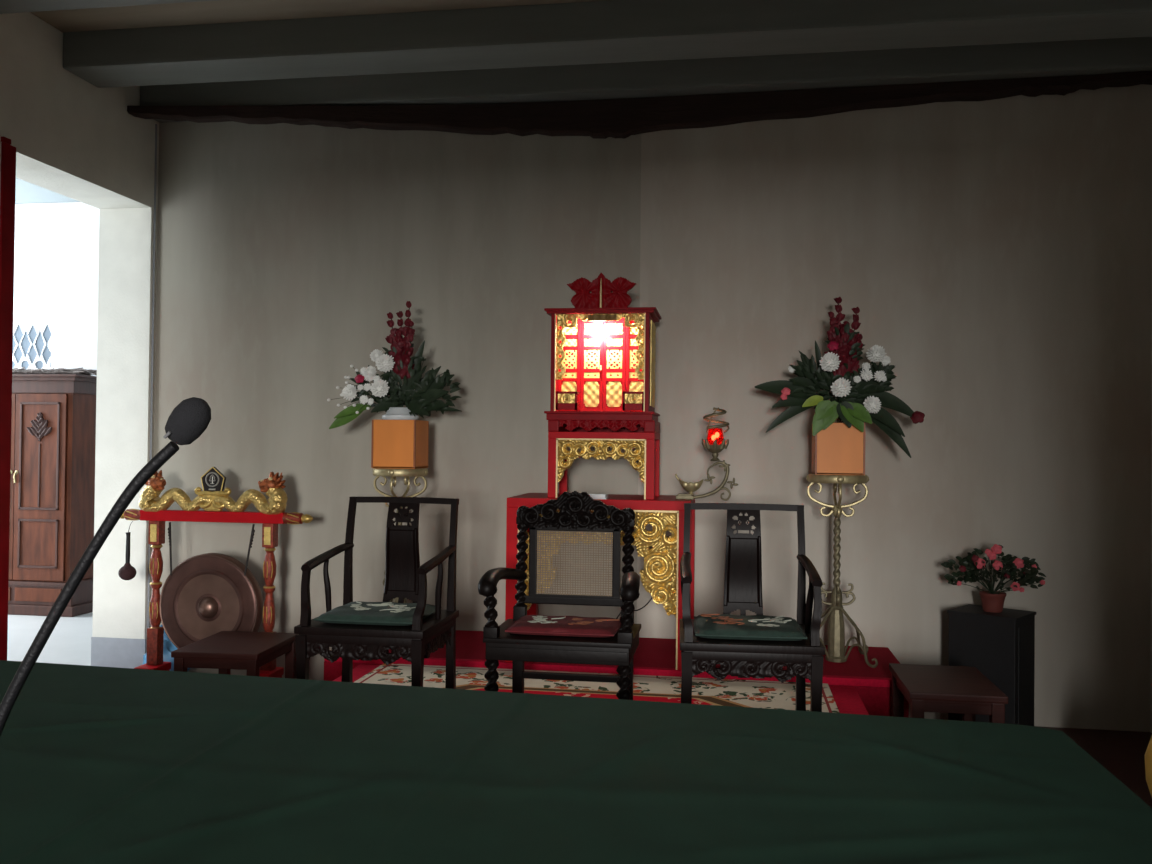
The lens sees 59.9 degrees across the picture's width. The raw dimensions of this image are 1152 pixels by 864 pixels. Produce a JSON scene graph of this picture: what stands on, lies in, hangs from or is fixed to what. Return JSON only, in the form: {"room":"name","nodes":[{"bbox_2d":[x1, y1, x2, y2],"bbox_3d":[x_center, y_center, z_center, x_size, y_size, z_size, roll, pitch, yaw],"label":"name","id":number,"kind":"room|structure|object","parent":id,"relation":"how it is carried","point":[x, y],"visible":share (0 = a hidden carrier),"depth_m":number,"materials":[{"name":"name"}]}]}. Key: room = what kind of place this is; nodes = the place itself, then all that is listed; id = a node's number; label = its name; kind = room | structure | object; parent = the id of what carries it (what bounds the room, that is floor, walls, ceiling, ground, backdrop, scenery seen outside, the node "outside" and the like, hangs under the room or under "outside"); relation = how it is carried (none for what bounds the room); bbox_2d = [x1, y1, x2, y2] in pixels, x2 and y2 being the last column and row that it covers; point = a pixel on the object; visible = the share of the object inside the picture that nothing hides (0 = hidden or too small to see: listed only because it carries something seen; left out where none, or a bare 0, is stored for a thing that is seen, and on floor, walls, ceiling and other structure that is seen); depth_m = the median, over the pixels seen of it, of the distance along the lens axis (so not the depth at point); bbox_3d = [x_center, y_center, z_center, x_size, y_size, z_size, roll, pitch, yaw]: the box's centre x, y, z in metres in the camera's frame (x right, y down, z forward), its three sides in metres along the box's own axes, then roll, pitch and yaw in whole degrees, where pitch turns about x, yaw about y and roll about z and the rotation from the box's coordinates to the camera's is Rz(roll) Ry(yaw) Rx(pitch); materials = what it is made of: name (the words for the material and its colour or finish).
{"room":"house of worship","nodes":[
{"label":"house of worship","id":0,"kind":"room"},
{"bbox_2d":[15,178,79,203],"bbox_3d":[-6.487,-2.513,5.805,5.750,0.160,9.800,0,-1,9],"label":"ceiling","id":1,"kind":"structure","parent":0,"point":[26,192],"depth_m":10.01,"materials":[{"name":"white paint"}]},
{"bbox_2d":[13,212,98,375],"bbox_3d":[-5.769,-0.474,10.522,5.750,4.500,0.200,0,-1,9],"label":"wall","id":2,"kind":"structure","parent":0,"point":[56,255],"depth_m":10.38,"materials":[{"name":"white paint"}]},
{"bbox_2d":[12,321,97,369],"bbox_3d":[-5.657,-0.884,10.404,2.200,0.520,0.010,0,-1,9],"label":"window","id":3,"kind":"structure","parent":2,"relation":"in","point":[36,345],"depth_m":10.36,"materials":[{"name":"white glass"}]},
{"bbox_2d":[15,202,98,213],"bbox_3d":[-5.772,-2.321,10.398,5.750,0.090,0.100,0,-1,9],"label":"trim","id":4,"kind":"structure","parent":2,"relation":"attached to","point":[61,207],"depth_m":10.29,"materials":[{"name":"white paint"}]},
{"bbox_2d":[0,12,158,652],"bbox_3d":[-3.860,-0.444,2.810,0.400,4.280,8.750,0,-1,9],"label":"wall","id":5,"kind":"structure","parent":0,"point":[74,138],"depth_m":7.01,"materials":[{"name":"beige paint"}]},
{"bbox_2d":[0,136,15,660],"bbox_3d":[-3.213,0.044,5.616,0.020,3.390,0.108,0,-1,9],"label":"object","id":6,"kind":"structure","parent":5,"relation":"in","point":[8,152],"depth_m":5.62,"materials":[{"name":"red paint"}]},
{"bbox_2d":[91,637,145,668],"bbox_3d":[-3.214,1.603,7.020,0.412,0.310,0.012,0,-1,9],"label":"baseboard","id":7,"kind":"structure","parent":5,"relation":"attached to","point":[105,652],"depth_m":7.01,"materials":[{"name":"grey paint"}]},
{"bbox_2d":[147,124,156,627],"bbox_3d":[-2.991,-0.210,7.051,0.012,3.940,0.006,0,-1,9],"label":"trim","id":8,"kind":"structure","parent":5,"relation":"attached to","point":[155,169],"depth_m":7.06,"materials":[{"name":"grey paint"}]},
{"bbox_2d":[30,0,607,32],"bbox_3d":[-0.492,-2.515,2.340,7.165,0.120,9.100,0,-1,9],"label":"ceiling","id":9,"kind":"structure","parent":0,"point":[219,11],"depth_m":5.76,"materials":[{"name":"white paint"}]},
{"bbox_2d":[0,0,216,13],"bbox_3d":[-0.027,-2.315,4.679,6.561,0.230,0.350,0,-1,9],"label":"ceiling beam","id":10,"kind":"structure","parent":9,"relation":"attached to","point":[6,6],"depth_m":5.19,"materials":[{"name":"black wood"}]},
{"bbox_2d":[63,0,1151,87],"bbox_3d":[0.141,-2.299,5.756,6.561,0.230,0.350,0,-1,9],"label":"ceiling beam","id":11,"kind":"structure","parent":9,"relation":"attached to","point":[610,31],"depth_m":5.67,"materials":[{"name":"black wood"}]},
{"bbox_2d":[140,37,1151,122],"bbox_3d":[0.256,-2.288,6.497,6.561,0.230,0.250,0,-1,9],"label":"ceiling beam","id":12,"kind":"structure","parent":9,"relation":"attached to","point":[683,77],"depth_m":6.32,"materials":[{"name":"black wood"}]},
{"bbox_2d":[127,70,1151,138],"bbox_3d":[0.244,-2.054,6.478,6.552,0.248,0.295,1,-1,7],"label":"valance","id":13,"kind":"object","parent":12,"relation":"hanging from","point":[614,118],"visible":1,"depth_m":6.50,"materials":[{"name":"brown fabric"}]},
{"bbox_2d":[7,612,1151,807],"bbox_3d":[-3.158,1.771,4.136,12.915,0.100,11.950,0,-1,9],"label":"floor","id":14,"kind":"structure","parent":0,"point":[69,642],"depth_m":7.57,"materials":[{"name":"tile"}]},
{"bbox_2d":[8,374,96,616],"bbox_3d":[-5.426,0.607,9.876,1.345,2.330,0.440,0,-1,9],"label":"wardrobe","id":15,"kind":"object","parent":14,"relation":"on","point":[53,419],"visible":0.83,"depth_m":9.67,"materials":[{"name":"red wood"}]},
{"bbox_2d":[12,367,96,375],"bbox_3d":[-5.422,-0.601,9.913,1.410,0.069,0.392,0,-1,9],"label":"plastic sheet","id":16,"kind":"object","parent":15,"relation":"on","point":[81,371],"visible":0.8,"depth_m":9.74,"materials":[{"name":"plastic"}]},
{"bbox_2d":[142,625,189,671],"bbox_3d":[-2.812,1.530,6.873,0.367,0.456,0.205,0,-1,9],"label":"plastic bag","id":17,"kind":"object","parent":14,"relation":"on","point":[168,646],"visible":0.09,"depth_m":6.81,"materials":[{"name":"blue plastic"}]},
{"bbox_2d":[120,467,312,677],"bbox_3d":[-2.384,0.993,6.476,1.380,1.533,0.290,0,-1,9],"label":"stand","id":18,"kind":"object","parent":14,"relation":"on","point":[213,498],"visible":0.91,"depth_m":6.52,"materials":[{"name":"red paint"}]},
{"bbox_2d":[118,521,135,579],"bbox_3d":[-2.941,0.781,6.561,0.108,0.384,0.109,0,-1,9],"label":"mallet","id":19,"kind":"object","parent":18,"relation":"hanging from","point":[127,572],"visible":1,"depth_m":6.54,"materials":[{"name":"black wood"}]},
{"bbox_2d":[159,522,262,648],"bbox_3d":[-2.381,1.039,6.495,0.696,0.895,0.119,0,-1,9],"label":"gong","id":20,"kind":"object","parent":18,"relation":"hanging from","point":[205,595],"visible":0.87,"depth_m":6.48,"materials":[{"name":"brown metal"}]},
{"bbox_2d":[171,631,296,678],"bbox_3d":[-2.024,1.507,5.987,0.510,0.500,0.650,1,-1,5],"label":"stool","id":21,"kind":"object","parent":14,"relation":"on","point":[224,651],"visible":0.62,"depth_m":5.82,"materials":[{"name":"brown wood"}]},
{"bbox_2d":[333,664,868,714],"bbox_3d":[-0.013,1.557,4.737,2.800,0.410,1.800,0,-1,9],"label":"dais","id":22,"kind":"object","parent":14,"relation":"on","point":[847,699],"visible":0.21,"depth_m":5.21,"materials":[{"name":"red carpet"}]},
{"bbox_2d":[355,664,838,712],"bbox_3d":[-0.001,1.347,4.806,2.510,0.012,1.635,0,-1,9],"label":"floral rug","id":23,"kind":"object","parent":22,"relation":"on","point":[705,691],"visible":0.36,"depth_m":5.29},
{"bbox_2d":[294,497,458,688],"bbox_3d":[-0.926,0.828,4.784,0.606,1.004,0.641,0,-1,9],"label":"armchair","id":24,"kind":"object","parent":23,"relation":"on","point":[405,577],"visible":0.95,"depth_m":4.75,"materials":[{"name":"black wood"}]},
{"bbox_2d":[314,601,441,625],"bbox_3d":[-0.931,0.857,4.753,0.479,0.051,0.460,0,-1,9],"label":"seat cushion","id":25,"kind":"object","parent":24,"relation":"on","point":[357,612],"visible":0.94,"depth_m":4.60,"materials":[{"name":"green fabric"}]},
{"bbox_2d":[478,491,640,699],"bbox_3d":[-0.046,0.813,4.711,0.734,1.050,0.574,0,-1,9],"label":"armchair","id":26,"kind":"object","parent":23,"relation":"on","point":[575,515],"visible":0.97,"depth_m":4.91,"materials":[{"name":"brown wood"}]},
{"bbox_2d":[505,615,621,636],"bbox_3d":[-0.049,0.907,4.701,0.508,0.045,0.381,0,-1,9],"label":"seat cushion","id":27,"kind":"object","parent":26,"relation":"on","point":[576,626],"visible":0.98,"depth_m":4.59,"materials":[{"name":"red fabric"}]},
{"bbox_2d":[680,503,824,711],"bbox_3d":[0.773,0.843,4.519,0.606,1.004,0.641,1,-1,6],"label":"armchair","id":28,"kind":"object","parent":23,"relation":"on","point":[803,659],"visible":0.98,"depth_m":4.29,"materials":[{"name":"black wood"}]},
{"bbox_2d":[694,614,806,640],"bbox_3d":[0.770,0.871,4.488,0.479,0.051,0.460,1,-1,6],"label":"seat cushion","id":29,"kind":"object","parent":28,"relation":"on","point":[714,626],"visible":1,"depth_m":4.35,"materials":[{"name":"green fabric"}]},
{"bbox_2d":[324,630,908,717],"bbox_3d":[0.237,1.556,6.080,3.340,0.452,0.928,0,-1,9],"label":"platform","id":30,"kind":"structure","parent":14,"relation":"on","point":[652,656],"depth_m":5.72,"materials":[{"name":"red carpet"}]},
{"bbox_2d":[373,468,427,602],"bbox_3d":[-1.111,0.772,6.286,0.419,1.090,0.419,0,-1,9],"label":"stand","id":31,"kind":"object","parent":30,"relation":"on","point":[393,473],"visible":0.33,"depth_m":6.21,"materials":[{"name":"brown metal"}]},
{"bbox_2d":[371,420,428,468],"bbox_3d":[-1.104,0.076,6.295,0.280,0.300,0.280,0,-1,9],"label":"planter box","id":32,"kind":"object","parent":31,"relation":"on","point":[400,444],"visible":1,"depth_m":6.17,"materials":[{"name":"orange wood"}]},
{"bbox_2d":[327,301,461,428],"bbox_3d":[-1.135,-0.419,6.282,0.858,0.812,0.308,1,-1,-1],"label":"flower arrangement","id":33,"kind":"object","parent":32,"relation":"in","point":[397,363],"visible":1,"depth_m":6.24,"materials":[{"name":"green plant"}]},
{"bbox_2d":[382,407,418,419],"bbox_3d":[-1.103,-0.109,6.287,0.230,0.090,0.230,0,-1,9],"label":"bowl","id":34,"kind":"object","parent":32,"relation":"on","point":[393,413],"depth_m":6.21,"materials":[{"name":"white ceramic"}]},
{"bbox_2d":[505,493,694,669],"bbox_3d":[0.166,0.857,5.966,1.053,0.941,0.636,0,-1,9],"label":"altar table","id":35,"kind":"object","parent":30,"relation":"on","point":[660,576],"visible":0.5,"depth_m":5.63,"materials":[{"name":"red paint"}]},
{"bbox_2d":[589,494,607,498],"bbox_3d":[0.095,0.369,5.724,0.170,0.026,0.090,0,-1,9],"label":"tray","id":36,"kind":"object","parent":35,"relation":"on","point":[594,496],"visible":0.59,"depth_m":5.67,"materials":[{"name":"white ceramic"}]},
{"bbox_2d":[548,420,659,499],"bbox_3d":[0.176,0.161,5.981,0.623,0.451,0.444,0,-1,9],"label":"stand","id":37,"kind":"object","parent":35,"relation":"on","point":[562,434],"visible":1,"depth_m":5.79,"materials":[{"name":"red paint"}]},
{"bbox_2d":[544,273,661,421],"bbox_3d":[0.170,-0.495,5.999,0.650,0.862,0.472,0,-1,9],"label":"shrine","id":38,"kind":"object","parent":37,"relation":"on","point":[603,349],"visible":1,"depth_m":5.85,"materials":[{"name":"red paint"}]},
{"bbox_2d":[616,597,651,618],"bbox_3d":[0.289,0.887,5.933,0.361,0.881,0.170,0,-1,9],"label":"power cord","id":39,"kind":"object","parent":35,"relation":"hanging from","point":[651,597],"visible":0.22,"depth_m":5.85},
{"bbox_2d":[675,407,737,500],"bbox_3d":[0.757,0.125,5.789,0.366,0.540,0.162,0,-1,9],"label":"lamp","id":40,"kind":"object","parent":35,"relation":"on","point":[715,442],"visible":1,"depth_m":5.76,"materials":[{"name":"brown metal"}]},
{"bbox_2d":[806,474,877,667],"bbox_3d":[1.532,0.794,5.873,0.419,1.090,0.419,0,-1,9],"label":"stand","id":41,"kind":"object","parent":30,"relation":"on","point":[837,650],"visible":0.86,"depth_m":5.84,"materials":[{"name":"brown metal"}]},
{"bbox_2d":[811,423,865,474],"bbox_3d":[1.539,0.099,5.882,0.280,0.300,0.280,0,-1,9],"label":"planter box","id":42,"kind":"object","parent":41,"relation":"on","point":[838,449],"visible":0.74,"depth_m":5.75,"materials":[{"name":"orange wood"}]},
{"bbox_2d":[755,297,924,457],"bbox_3d":[1.533,-0.326,5.829,0.968,0.946,0.344,0,-1,10],"label":"flower arrangement","id":43,"kind":"object","parent":42,"relation":"in","point":[864,389],"visible":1,"depth_m":5.82,"materials":[{"name":"green plant"}]},
{"bbox_2d":[889,663,1007,723],"bbox_3d":[1.825,1.504,4.957,0.437,0.560,0.640,0,-1,9],"label":"stool","id":44,"kind":"object","parent":14,"relation":"on","point":[966,691],"visible":0.7,"depth_m":4.78,"materials":[{"name":"brown wood"}]},
{"bbox_2d":[947,604,1035,725],"bbox_3d":[2.436,1.426,5.865,0.394,0.752,0.332,0,-1,43],"label":"pedestal","id":45,"kind":"object","parent":14,"relation":"on","point":[1001,646],"visible":0.58,"depth_m":5.73,"materials":[{"name":"black wood"}]},
{"bbox_2d":[941,544,1045,612],"bbox_3d":[2.435,0.847,5.848,0.572,0.403,0.427,0,-1,9],"label":"potted flowers","id":46,"kind":"object","parent":45,"relation":"on","point":[992,600],"visible":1,"depth_m":5.79,"materials":[{"name":"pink plant"}]},
{"bbox_2d":[1144,736,1151,797],"bbox_3d":[2.504,1.480,4.143,0.260,0.600,0.260,0,-1,9],"label":"brass urn","id":47,"kind":"object","parent":14,"relation":"on","point":[1148,754],"visible":0.86,"depth_m":4.16,"materials":[{"name":"gold metal"}]},
{"bbox_3d":[-0.885,1.326,2.285,4.270,0.790,2.440,0,-1,9],"label":"conference table","id":48,"kind":"object","parent":14,"relation":"on","visible":0},
{"bbox_2d":[0,660,1151,863],"bbox_3d":[-0.818,1.124,2.444,4.514,0.425,2.833,0,-1,9],"label":"tablecloth","id":49,"kind":"object","parent":48,"relation":"on","point":[99,764],"visible":0.99,"depth_m":2.65,"materials":[{"name":"green fabric"}]},
{"bbox_2d":[0,397,210,736],"bbox_3d":[-0.696,0.430,1.317,0.442,0.954,0.156,0,-1,9],"label":"microphone","id":50,"kind":"object","parent":49,"relation":"on","point":[191,417],"visible":1,"depth_m":1.30,"materials":[{"name":"black metal"}]},
{"bbox_2d":[152,84,1151,731],"bbox_3d":[0.171,-0.351,6.704,7.165,4.280,0.212,0,-1,9],"label":"wall","id":51,"kind":"structure","parent":0,"point":[998,252],"depth_m":6.47,"materials":[{"name":"paint"}]},
{"bbox_2d":[1150,308,1151,732],"bbox_3d":[2.923,-0.387,1.752,0.200,4.280,8.750,0,-1,9],"label":"wall","id":52,"kind":"structure","parent":0,"point":[1151,308],"depth_m":6.05,"materials":[{"name":"beige paint"}]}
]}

